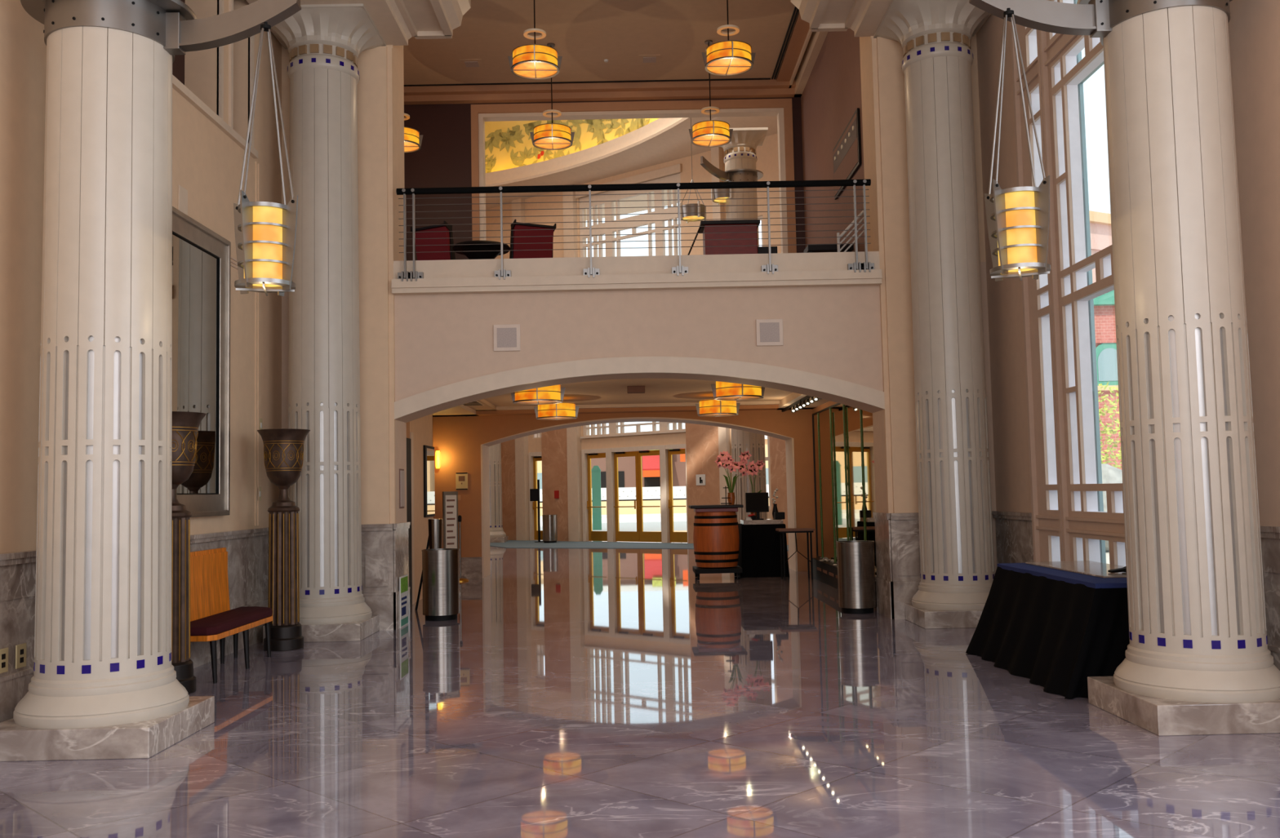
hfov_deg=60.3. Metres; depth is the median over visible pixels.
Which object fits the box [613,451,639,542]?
door
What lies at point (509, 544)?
floor
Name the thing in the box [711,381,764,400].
drum pendant
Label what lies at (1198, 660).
column
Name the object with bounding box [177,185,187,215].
wall panel
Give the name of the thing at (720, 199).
diffuser
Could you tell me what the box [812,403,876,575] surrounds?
glass door
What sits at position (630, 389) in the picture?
ceiling vent
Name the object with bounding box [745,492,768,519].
monitor
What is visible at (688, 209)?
lantern
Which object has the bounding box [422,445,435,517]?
framed poster
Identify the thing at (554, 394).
drum pendant
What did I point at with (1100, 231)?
brick building
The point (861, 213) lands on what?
stair railing
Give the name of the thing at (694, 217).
diffuser
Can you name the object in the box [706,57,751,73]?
diffuser
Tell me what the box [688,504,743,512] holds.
countertop
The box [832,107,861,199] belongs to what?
framed picture
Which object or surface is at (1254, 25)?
wall
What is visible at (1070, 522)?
window
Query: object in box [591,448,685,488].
building
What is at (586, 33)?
ceiling
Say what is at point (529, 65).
diffuser
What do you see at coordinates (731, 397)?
diffuser
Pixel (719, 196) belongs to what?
lantern
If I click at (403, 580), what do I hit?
board
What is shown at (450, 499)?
sign stand
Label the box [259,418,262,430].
switch plate
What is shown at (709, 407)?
drum pendant
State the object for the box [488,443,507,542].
column
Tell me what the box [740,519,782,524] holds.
countertop
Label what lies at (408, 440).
door
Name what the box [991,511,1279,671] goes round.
trim
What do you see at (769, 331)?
grille
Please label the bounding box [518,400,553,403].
diffuser
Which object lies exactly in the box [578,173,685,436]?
window
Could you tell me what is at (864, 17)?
trim
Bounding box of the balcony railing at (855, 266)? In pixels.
[395,178,874,281]
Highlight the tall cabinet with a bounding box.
[591,466,601,530]
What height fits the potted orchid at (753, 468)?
1.298 m
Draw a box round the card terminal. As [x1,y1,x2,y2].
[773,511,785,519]
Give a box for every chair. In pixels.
[410,220,455,260]
[509,219,555,258]
[687,219,777,255]
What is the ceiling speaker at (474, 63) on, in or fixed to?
attached to the ceiling at (586, 33)
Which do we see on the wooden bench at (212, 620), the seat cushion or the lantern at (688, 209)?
the seat cushion
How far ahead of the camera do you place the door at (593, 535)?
35.82 m
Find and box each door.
[406,438,412,605]
[532,456,542,540]
[586,453,607,541]
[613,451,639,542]
[637,449,662,542]
[667,448,687,542]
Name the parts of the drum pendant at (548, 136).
lamp shade, rod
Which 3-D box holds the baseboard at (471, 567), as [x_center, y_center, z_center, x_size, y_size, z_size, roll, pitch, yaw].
[-3.493,2.857,21.119,0.920,0.406,0.051,-1,-4,0]
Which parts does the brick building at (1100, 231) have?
cornice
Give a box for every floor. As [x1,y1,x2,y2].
[0,530,1279,837]
[489,540,788,551]
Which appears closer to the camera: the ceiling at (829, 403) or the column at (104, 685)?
the column at (104, 685)
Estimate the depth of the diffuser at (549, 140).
19.44 m
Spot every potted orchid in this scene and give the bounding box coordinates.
[715,451,746,505]
[738,450,764,519]
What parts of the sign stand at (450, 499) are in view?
frame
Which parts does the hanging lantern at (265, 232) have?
hanging rod, hanging rod, lamp shade, hanging rod, hanging rod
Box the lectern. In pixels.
[414,519,442,610]
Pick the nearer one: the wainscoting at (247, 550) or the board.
the wainscoting at (247, 550)
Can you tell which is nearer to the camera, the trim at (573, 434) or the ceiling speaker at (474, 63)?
the ceiling speaker at (474, 63)
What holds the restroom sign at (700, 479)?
attached to the wall at (767, 162)
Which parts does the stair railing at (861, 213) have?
post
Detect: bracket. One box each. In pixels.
[163,0,301,54]
[700,155,731,182]
[968,0,1111,37]
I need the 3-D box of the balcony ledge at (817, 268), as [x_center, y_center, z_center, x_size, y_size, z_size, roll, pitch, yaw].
[-0.040,-1.786,13.887,6.000,0.420,0.820,-1,-4,0]
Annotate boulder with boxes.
[1101,463,1122,551]
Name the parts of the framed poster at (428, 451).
glass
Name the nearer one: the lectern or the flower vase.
the lectern
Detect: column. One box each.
[0,0,214,761]
[262,3,386,643]
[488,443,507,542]
[717,127,768,524]
[873,0,995,629]
[1076,0,1279,736]
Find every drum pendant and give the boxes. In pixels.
[403,47,422,152]
[507,0,562,79]
[511,384,564,404]
[529,42,574,150]
[533,402,578,420]
[688,40,733,146]
[695,399,740,417]
[702,0,755,75]
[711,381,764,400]
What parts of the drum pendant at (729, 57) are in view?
rod, lamp shade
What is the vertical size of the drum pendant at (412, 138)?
1.805 m
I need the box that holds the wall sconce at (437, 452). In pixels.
[435,450,439,468]
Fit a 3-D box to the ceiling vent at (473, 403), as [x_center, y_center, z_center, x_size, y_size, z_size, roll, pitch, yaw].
[-2.947,-0.277,19.073,0.360,0.010,1.150,-1,-4,0]
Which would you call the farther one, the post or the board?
the post
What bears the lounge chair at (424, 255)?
on the floor
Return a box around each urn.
[171,411,206,694]
[257,428,310,651]
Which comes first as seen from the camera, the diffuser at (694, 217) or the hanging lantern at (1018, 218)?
the hanging lantern at (1018, 218)
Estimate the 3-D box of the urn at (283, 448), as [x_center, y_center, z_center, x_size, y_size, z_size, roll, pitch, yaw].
[-3.837,1.290,11.876,0.553,2.340,0.553,0,-4,-17]
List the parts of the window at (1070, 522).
frame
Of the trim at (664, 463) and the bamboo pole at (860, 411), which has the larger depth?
the trim at (664, 463)
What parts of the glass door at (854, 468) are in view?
frame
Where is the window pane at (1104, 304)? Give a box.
[1093,289,1121,470]
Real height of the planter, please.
0.360 m
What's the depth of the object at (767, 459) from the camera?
31.52 m
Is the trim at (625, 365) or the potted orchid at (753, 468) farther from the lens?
the potted orchid at (753, 468)
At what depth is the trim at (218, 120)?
12.06 m
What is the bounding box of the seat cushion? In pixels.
[190,606,272,635]
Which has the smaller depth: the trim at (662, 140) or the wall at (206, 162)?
the wall at (206, 162)
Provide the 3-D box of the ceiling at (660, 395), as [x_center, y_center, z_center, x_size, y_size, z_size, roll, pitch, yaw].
[-0.204,-0.519,17.797,7.600,0.330,7.150,-1,-4,0]
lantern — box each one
[233,22,297,296]
[679,117,706,223]
[711,188,732,204]
[984,8,1050,281]
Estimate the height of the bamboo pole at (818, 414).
2.590 m
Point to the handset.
(1124, 569)
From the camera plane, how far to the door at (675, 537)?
33.69 m
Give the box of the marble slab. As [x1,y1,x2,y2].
[1025,560,1126,577]
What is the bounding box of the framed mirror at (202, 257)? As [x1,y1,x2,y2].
[172,206,231,517]
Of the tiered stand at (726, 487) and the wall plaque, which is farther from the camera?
the wall plaque
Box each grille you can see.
[497,328,516,347]
[760,322,779,342]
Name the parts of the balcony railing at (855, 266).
post, post, post, post, handrail, post, post, post, post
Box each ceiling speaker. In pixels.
[459,58,484,68]
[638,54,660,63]
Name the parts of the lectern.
leg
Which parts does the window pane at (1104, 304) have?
cornice, sill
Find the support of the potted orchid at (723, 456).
on the barrel
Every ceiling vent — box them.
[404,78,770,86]
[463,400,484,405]
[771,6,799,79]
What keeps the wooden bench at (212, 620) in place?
on the floor at (570, 693)
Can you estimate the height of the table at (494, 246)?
0.800 m
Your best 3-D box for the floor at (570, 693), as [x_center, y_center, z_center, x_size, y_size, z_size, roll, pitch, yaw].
[-0.041,3.024,19.744,18.000,0.250,48.200,-1,-4,0]
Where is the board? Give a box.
[399,574,408,628]
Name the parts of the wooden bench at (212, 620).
backrest, leg, leg, seat frame, leg, leg, leg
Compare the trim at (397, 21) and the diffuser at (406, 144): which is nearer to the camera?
the trim at (397, 21)
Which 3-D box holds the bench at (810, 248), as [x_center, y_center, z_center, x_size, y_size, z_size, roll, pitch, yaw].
[2.882,-2.198,16.791,0.690,0.860,0.440,-1,-4,0]
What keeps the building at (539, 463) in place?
on the ground
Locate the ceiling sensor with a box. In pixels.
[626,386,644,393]
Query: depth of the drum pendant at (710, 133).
19.35 m
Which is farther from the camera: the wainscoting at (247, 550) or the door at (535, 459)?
the door at (535, 459)
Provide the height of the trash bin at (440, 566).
0.900 m
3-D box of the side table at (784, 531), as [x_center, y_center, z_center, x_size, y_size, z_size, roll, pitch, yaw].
[2.738,2.374,19.397,0.620,0.885,0.500,-1,-4,0]
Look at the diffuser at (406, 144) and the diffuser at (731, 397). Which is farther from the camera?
the diffuser at (406, 144)
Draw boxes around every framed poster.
[399,469,404,508]
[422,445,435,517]
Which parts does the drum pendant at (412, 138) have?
lamp shade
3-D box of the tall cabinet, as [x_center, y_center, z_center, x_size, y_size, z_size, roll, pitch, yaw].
[-1.843,3.351,46.874,0.430,2.720,0.340,-1,-4,0]
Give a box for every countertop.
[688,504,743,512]
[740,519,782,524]
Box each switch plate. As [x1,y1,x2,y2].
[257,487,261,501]
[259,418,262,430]
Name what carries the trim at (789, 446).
attached to the wall at (459, 440)
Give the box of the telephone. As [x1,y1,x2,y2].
[744,514,755,520]
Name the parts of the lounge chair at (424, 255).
backrest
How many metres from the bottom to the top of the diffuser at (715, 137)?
0.001 m
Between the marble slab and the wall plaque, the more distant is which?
the wall plaque
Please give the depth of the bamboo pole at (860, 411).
15.96 m
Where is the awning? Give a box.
[642,455,659,477]
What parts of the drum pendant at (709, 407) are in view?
lamp shade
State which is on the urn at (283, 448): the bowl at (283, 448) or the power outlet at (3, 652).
the bowl at (283, 448)
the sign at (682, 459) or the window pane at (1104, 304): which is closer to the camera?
the window pane at (1104, 304)
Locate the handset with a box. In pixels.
[1107,566,1126,573]
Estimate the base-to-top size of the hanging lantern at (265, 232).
1.885 m
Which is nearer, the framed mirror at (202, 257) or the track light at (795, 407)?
the framed mirror at (202, 257)
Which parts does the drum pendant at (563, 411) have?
lamp shade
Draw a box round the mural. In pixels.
[484,118,658,173]
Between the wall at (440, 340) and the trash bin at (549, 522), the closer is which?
the wall at (440, 340)
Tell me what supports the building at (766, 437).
on the ground
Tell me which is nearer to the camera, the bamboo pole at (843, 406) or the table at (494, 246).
the table at (494, 246)
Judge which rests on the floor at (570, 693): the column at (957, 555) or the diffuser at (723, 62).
the column at (957, 555)
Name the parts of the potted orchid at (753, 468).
flower, flower, flower, flower, flower, flower, flower, flower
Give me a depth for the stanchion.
20.56 m
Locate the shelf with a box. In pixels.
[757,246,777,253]
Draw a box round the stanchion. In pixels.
[457,515,469,582]
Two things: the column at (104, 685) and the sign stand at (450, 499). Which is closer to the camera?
the column at (104, 685)
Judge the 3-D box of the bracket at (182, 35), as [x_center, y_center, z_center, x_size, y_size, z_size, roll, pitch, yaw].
[-2.849,-2.820,7.723,0.947,0.475,0.129,-1,-4,2]
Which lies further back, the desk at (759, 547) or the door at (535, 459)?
the door at (535, 459)
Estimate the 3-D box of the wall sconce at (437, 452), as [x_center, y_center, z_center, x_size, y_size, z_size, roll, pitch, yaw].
[-3.897,0.782,21.249,0.090,0.340,0.090,-1,-4,0]
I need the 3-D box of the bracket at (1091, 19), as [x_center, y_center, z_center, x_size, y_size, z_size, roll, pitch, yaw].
[2.824,-2.934,7.787,0.947,0.475,0.129,-1,-4,2]
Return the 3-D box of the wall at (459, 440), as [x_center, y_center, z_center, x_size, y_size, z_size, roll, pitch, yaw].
[-0.102,-1.770,21.913,10.300,9.600,0.900,-1,-4,0]
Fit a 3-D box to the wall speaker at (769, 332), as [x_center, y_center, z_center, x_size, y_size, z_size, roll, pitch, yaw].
[1.597,-1.068,13.587,0.330,0.330,0.036,-1,-4,0]
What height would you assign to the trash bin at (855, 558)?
0.900 m
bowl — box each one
[172,411,206,484]
[257,428,310,486]
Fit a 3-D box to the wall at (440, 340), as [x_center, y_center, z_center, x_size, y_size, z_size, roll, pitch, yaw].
[-0.081,-2.288,14.005,8.720,9.600,0.650,-1,-4,0]
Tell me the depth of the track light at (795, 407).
19.61 m
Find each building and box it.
[537,461,542,489]
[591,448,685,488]
[764,435,768,484]
[1088,210,1111,283]
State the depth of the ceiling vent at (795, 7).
19.64 m
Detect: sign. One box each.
[680,453,685,462]
[696,474,706,485]
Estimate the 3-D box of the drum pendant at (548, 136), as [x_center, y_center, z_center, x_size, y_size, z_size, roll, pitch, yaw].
[-1.562,-5.753,19.512,0.703,1.805,0.703,-4,-5,35]
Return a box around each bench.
[190,547,272,683]
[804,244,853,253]
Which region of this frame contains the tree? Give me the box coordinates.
[1097,382,1121,469]
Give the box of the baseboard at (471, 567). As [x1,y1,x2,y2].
[461,556,481,578]
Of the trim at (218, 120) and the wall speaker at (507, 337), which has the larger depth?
the wall speaker at (507, 337)
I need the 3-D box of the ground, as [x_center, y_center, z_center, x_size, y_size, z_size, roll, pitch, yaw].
[-0.141,4.572,44.797,120.000,0.060,150.000,-1,-4,0]
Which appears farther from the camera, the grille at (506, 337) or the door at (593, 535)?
the door at (593, 535)
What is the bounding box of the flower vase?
[771,488,778,519]
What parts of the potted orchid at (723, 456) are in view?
flower, flower, flower, flower, flower, pot, flower, flower, flower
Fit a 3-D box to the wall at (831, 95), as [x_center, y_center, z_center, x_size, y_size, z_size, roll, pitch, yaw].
[3.327,-4.299,18.058,0.180,5.200,7.150,-1,-4,0]
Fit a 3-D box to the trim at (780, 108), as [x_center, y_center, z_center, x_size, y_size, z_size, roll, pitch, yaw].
[-0.118,-3.822,21.721,6.330,4.870,0.310,-1,-4,0]
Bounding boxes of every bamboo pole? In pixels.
[817,413,823,558]
[829,407,836,563]
[842,404,849,541]
[859,409,866,540]
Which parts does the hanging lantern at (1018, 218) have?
hanging rod, hanging rod, lamp shade, hanging rod, hanging rod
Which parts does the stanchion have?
post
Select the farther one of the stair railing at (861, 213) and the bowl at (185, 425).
the stair railing at (861, 213)
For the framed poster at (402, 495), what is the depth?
13.72 m
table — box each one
[452,240,510,259]
[775,528,814,580]
[965,563,1129,699]
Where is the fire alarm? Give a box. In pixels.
[554,490,559,498]
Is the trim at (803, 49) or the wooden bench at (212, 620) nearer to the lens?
the wooden bench at (212, 620)
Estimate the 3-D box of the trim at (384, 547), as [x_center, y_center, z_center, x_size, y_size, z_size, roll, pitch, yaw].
[0.042,1.861,13.645,8.470,1.270,0.825,-1,-4,0]
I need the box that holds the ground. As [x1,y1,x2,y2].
[540,516,1109,564]
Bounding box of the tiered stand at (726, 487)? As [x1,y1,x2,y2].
[720,486,731,505]
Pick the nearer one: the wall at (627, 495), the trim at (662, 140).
the trim at (662, 140)
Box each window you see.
[533,432,541,438]
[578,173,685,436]
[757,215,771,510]
[1009,0,1126,566]
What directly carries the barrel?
on the floor at (570, 693)
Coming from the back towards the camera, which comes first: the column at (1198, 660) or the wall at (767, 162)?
the wall at (767, 162)
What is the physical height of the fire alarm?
0.260 m
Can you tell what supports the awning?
attached to the building at (626, 465)
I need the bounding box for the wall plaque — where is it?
[455,472,467,489]
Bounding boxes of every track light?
[781,399,802,413]
[800,395,821,407]
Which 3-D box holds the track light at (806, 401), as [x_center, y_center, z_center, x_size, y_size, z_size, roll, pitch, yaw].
[2.776,-0.341,17.671,0.092,0.165,2.400,-1,-4,0]
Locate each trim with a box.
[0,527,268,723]
[172,0,259,525]
[246,0,471,47]
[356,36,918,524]
[361,512,920,631]
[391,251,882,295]
[394,356,884,419]
[404,12,827,104]
[471,98,796,253]
[480,417,797,578]
[485,115,777,220]
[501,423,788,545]
[511,146,730,542]
[528,430,688,543]
[790,0,991,36]
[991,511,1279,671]
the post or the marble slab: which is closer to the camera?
the marble slab
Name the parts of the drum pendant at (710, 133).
lamp shade, rod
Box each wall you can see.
[0,0,281,553]
[281,34,997,573]
[404,97,816,578]
[406,413,433,604]
[485,133,781,519]
[539,484,768,519]
[800,28,865,252]
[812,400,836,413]
[976,0,1279,526]
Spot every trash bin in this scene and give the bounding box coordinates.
[422,548,459,621]
[542,515,557,542]
[835,540,875,613]
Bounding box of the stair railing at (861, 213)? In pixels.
[836,209,864,252]
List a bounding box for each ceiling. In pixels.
[403,0,799,84]
[432,378,829,417]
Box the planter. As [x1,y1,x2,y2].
[812,557,876,607]
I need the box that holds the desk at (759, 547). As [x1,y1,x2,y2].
[736,519,789,577]
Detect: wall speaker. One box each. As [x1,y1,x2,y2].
[493,324,520,351]
[755,319,783,346]
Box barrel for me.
[688,504,743,580]
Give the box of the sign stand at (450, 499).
[442,491,460,594]
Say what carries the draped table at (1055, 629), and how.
on the floor at (570, 693)
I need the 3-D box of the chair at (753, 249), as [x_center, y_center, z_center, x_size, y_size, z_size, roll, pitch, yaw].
[1.398,-2.352,16.796,1.351,1.230,0.600,-1,-4,0]
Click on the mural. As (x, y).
(508, 144)
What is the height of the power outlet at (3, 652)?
0.160 m
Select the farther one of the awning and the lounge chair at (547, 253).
the awning
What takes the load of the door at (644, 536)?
in the wall at (767, 162)
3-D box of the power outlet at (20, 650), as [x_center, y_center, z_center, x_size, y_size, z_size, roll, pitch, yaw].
[-4.251,1.628,7.573,0.013,0.160,0.120,-1,-4,0]
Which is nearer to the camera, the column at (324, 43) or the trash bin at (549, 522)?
the column at (324, 43)
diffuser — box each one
[404,141,418,151]
[513,62,556,77]
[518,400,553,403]
[534,137,569,148]
[682,215,704,219]
[693,134,728,145]
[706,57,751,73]
[714,197,727,202]
[721,396,758,399]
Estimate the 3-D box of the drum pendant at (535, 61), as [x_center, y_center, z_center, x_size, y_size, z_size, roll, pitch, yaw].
[-1.544,-5.976,16.120,0.703,1.805,0.703,-4,-5,35]
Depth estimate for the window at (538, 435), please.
37.53 m
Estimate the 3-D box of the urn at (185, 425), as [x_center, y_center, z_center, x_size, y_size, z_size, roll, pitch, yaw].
[-3.957,1.123,9.291,0.553,2.340,0.553,-1,-4,-6]
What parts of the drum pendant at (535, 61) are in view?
rod, lamp shade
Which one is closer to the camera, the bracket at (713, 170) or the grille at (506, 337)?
the grille at (506, 337)
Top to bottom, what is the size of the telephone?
0.118 m
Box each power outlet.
[0,648,8,674]
[15,643,26,669]
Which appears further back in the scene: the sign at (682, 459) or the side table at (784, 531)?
the sign at (682, 459)
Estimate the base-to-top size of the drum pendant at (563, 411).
0.360 m
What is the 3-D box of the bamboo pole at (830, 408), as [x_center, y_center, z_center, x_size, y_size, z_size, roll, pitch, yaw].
[3.227,1.100,18.440,0.044,2.590,0.044,-1,-4,0]
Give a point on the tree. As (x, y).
(1110, 411)
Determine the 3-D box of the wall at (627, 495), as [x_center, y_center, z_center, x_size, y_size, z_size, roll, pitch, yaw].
[-0.252,5.138,68.009,50.000,1.850,0.600,-1,-4,0]
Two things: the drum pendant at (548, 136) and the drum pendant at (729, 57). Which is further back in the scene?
the drum pendant at (548, 136)

